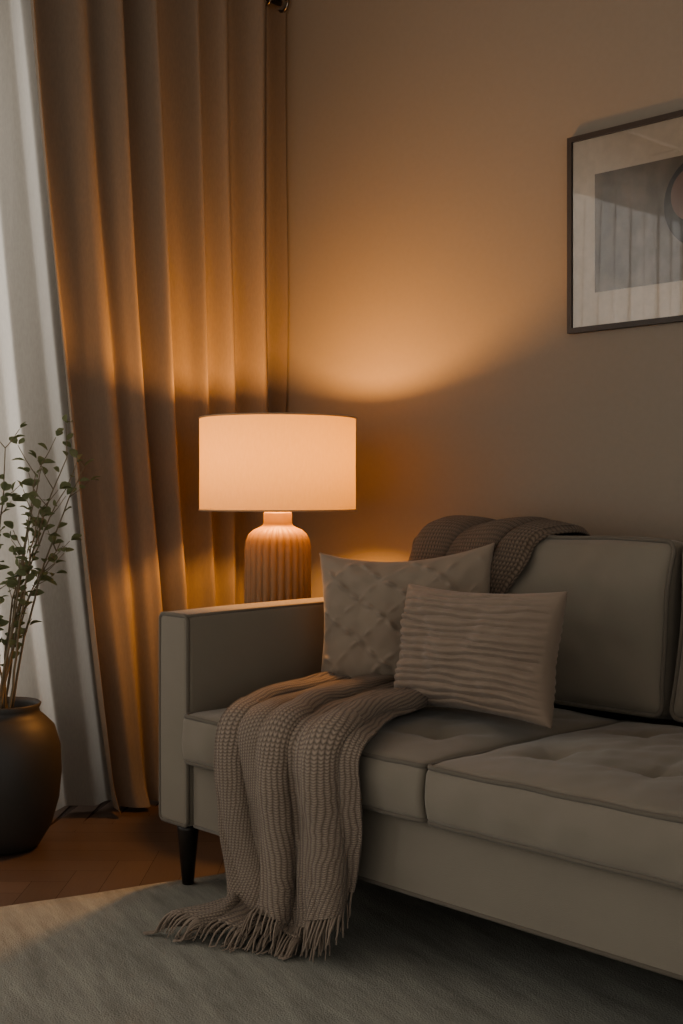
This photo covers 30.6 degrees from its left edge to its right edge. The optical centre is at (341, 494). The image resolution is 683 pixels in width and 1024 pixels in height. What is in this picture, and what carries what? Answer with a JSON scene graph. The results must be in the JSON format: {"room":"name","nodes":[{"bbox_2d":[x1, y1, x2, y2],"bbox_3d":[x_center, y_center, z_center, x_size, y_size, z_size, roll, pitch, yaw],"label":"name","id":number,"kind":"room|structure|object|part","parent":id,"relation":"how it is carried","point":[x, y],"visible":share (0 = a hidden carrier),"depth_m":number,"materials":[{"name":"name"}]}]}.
{"room":"living room","nodes":[
{"label":"living room","id":0,"kind":"room"},
{"bbox_2d":[0,800,225,906],"bbox_3d":[-0.281,0.990,0.577,5.200,0.080,5.620,0,0,-44],"label":"floor","id":1,"kind":"structure","parent":0,"point":[84,850],"depth_m":3.29,"materials":[{"name":"brown wood"}]},
{"bbox_2d":[0,414,99,855],"bbox_3d":[-0.884,0.367,3.380,0.368,1.165,0.348,0,0,-44],"label":"potted plant","id":2,"kind":"object","parent":1,"relation":"on","point":[30,745],"visible":1,"depth_m":3.32,"materials":[{"name":"green plant"}]},
{"bbox_3d":[-0.915,0.755,3.374,0.314,0.390,0.314,0,0,-44],"label":"pot","id":3,"kind":"part","parent":2,"relation":"part of","materials":[{"name":"ceramic"}]},
{"bbox_2d":[0,873,682,1023],"bbox_3d":[-0.626,0.943,1.067,3.600,0.012,3.300,0,0,-27],"label":"area rug","id":4,"kind":"object","parent":1,"relation":"on","point":[400,958],"visible":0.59,"depth_m":2.45,"materials":[{"name":"carpet"}]},
{"bbox_2d":[159,535,682,980],"bbox_3d":[0.494,0.522,2.728,0.965,0.856,1.781,0,0,-44],"label":"sofa","id":5,"kind":"object","parent":4,"relation":"on","point":[570,833],"visible":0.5,"depth_m":2.52,"materials":[{"name":"fabric"}]},
{"bbox_3d":[-0.371,0.865,3.017,0.050,0.144,0.050,0,0,-44],"label":"leg","id":6,"kind":"part","parent":5,"relation":"part of","materials":[{"name":"brown wood"}]},
{"bbox_3d":[-0.071,0.536,3.335,0.932,0.514,0.122,0,0,-44],"label":"armrest","id":7,"kind":"part","parent":5,"relation":"part of","materials":[{"name":"fabric"}]},
{"bbox_2d":[143,671,428,961],"bbox_3d":[-0.056,0.682,2.729,0.623,0.503,0.498,0,0,-44],"label":"throw blanket","id":8,"kind":"object","parent":5,"relation":"on","point":[287,754],"visible":0.97,"depth_m":2.59,"materials":[{"name":"beige fabric"}]},
{"bbox_2d":[394,584,567,728],"bbox_3d":[0.293,0.344,2.756,0.191,0.287,0.469,0,0,-44],"label":"lumbar pillow","id":9,"kind":"object","parent":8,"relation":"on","point":[496,654],"visible":0.94,"depth_m":2.65,"materials":[{"name":"beige fabric"}]},
{"bbox_2d":[182,706,616,817],"bbox_3d":[0.136,0.561,2.917,0.713,0.142,0.769,0,0,-44],"label":"seat cushion","id":10,"kind":"object","parent":5,"relation":"on","point":[394,765],"depth_m":2.63,"materials":[{"name":"fabric"}]},
{"bbox_2d":[319,542,494,677],"bbox_3d":[0.158,0.314,3.104,0.484,0.396,0.200,0,0,18],"label":"throw pillow","id":11,"kind":"object","parent":5,"relation":"on","point":[364,601],"visible":0.66,"depth_m":3.06,"materials":[{"name":"beige fabric"}]},
{"bbox_3d":[0.476,0.713,2.710,0.825,0.160,1.543,0,0,-44],"label":"seat","id":12,"kind":"part","parent":5,"relation":"part of","materials":[{"name":"fabric"}]},
{"bbox_2d":[408,515,589,593],"bbox_3d":[0.412,0.226,3.235,0.362,0.344,0.457,0,0,-44],"label":"throw blanket","id":13,"kind":"object","parent":5,"relation":"on","point":[515,539],"visible":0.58,"depth_m":3.12,"materials":[{"name":"brown fabric"}]},
{"bbox_2d":[425,721,682,884],"bbox_3d":[0.673,0.561,2.363,0.714,0.142,0.766,0,0,-44],"label":"seat cushion","id":14,"kind":"object","parent":5,"relation":"on","point":[603,796],"depth_m":2.24,"materials":[{"name":"fabric"}]},
{"bbox_2d":[507,539,682,719],"bbox_3d":[0.496,0.308,3.112,0.269,0.421,0.806,0,0,-44],"label":"cushion","id":15,"kind":"object","parent":5,"relation":"on","point":[618,646],"depth_m":2.85,"materials":[{"name":"fabric"}]},
{"bbox_3d":[0.808,0.501,3.032,0.090,0.583,1.543,0,0,-44],"label":"backrest","id":16,"kind":"part","parent":5,"relation":"part of","materials":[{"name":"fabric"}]},
{"bbox_2d":[674,644,682,717],"bbox_3d":[1.004,0.309,2.591,0.260,0.419,0.624,0,0,-44],"label":"cushion","id":17,"kind":"object","parent":5,"relation":"on","point":[678,677],"depth_m":2.74,"materials":[{"name":"fabric"}]},
{"bbox_3d":[-0.183,0.652,3.595,0.380,0.595,0.380,0,0,-44],"label":"side table","id":18,"kind":"object","parent":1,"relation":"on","visible":0},
{"bbox_2d":[199,413,356,603],"bbox_3d":[-0.183,0.066,3.595,0.453,0.577,0.453,0,0,23],"label":"table lamp","id":19,"kind":"object","parent":18,"relation":"on","point":[277,465],"visible":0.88,"depth_m":3.43,"materials":[{"name":"fabric"}]},
{"bbox_3d":[-0.183,-0.088,3.595,0.449,0.263,0.449,0,0,-44],"label":"lamp shade","id":20,"kind":"part","parent":19,"relation":"part of","materials":[{"name":"fabric"}]},
{"bbox_2d":[286,0,682,597],"bbox_3d":[1.588,-0.500,2.471,0.120,2.900,5.740,0,0,-44],"label":"wall","id":21,"kind":"structure","parent":0,"point":[426,140],"depth_m":3.64,"materials":[{"name":"paint"}]},
{"bbox_2d":[567,110,682,333],"bbox_3d":[0.843,-0.699,3.140,0.016,0.527,0.658,0,0,-44],"label":"framed picture","id":22,"kind":"object","parent":21,"relation":"attached to","point":[625,181],"visible":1,"depth_m":3.25,"materials":[{"name":"grey paper"}]},
{"bbox_2d":[595,155,682,291],"bbox_3d":[0.842,-0.694,3.140,0.002,0.313,0.488,0,0,-44],"label":"art","id":23,"kind":"object","parent":22,"relation":"attached to","point":[639,201],"depth_m":3.22},
{"bbox_3d":[-2.278,-0.500,2.639,5.200,2.900,0.120,0,0,-44],"label":"wall","id":24,"kind":"structure","parent":0,"visible":0},
{"bbox_2d":[266,0,281,6],"bbox_3d":[-1.827,-1.647,2.799,4.270,0.027,0.276,0,0,-44],"label":"curtain rod","id":25,"kind":"object","parent":24,"relation":"attached to","point":[275,2],"visible":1,"depth_m":4.17,"materials":[{"name":"metal"}]},
{"bbox_2d":[0,0,111,810],"bbox_3d":[-1.637,-0.370,2.989,2.506,2.600,0.106,0,0,-42],"label":"sheer curtain","id":26,"kind":"object","parent":25,"relation":"hanging from","point":[56,669],"visible":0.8,"depth_m":3.67,"materials":[{"name":"white fabric"}]},
{"bbox_2d":[30,0,288,812],"bbox_3d":[-0.545,-0.383,3.851,0.998,2.635,0.140,0,0,-44],"label":"curtain","id":27,"kind":"object","parent":25,"relation":"hanging from","point":[163,122],"visible":0.77,"depth_m":3.82,"materials":[{"name":"fabric"}]}
]}

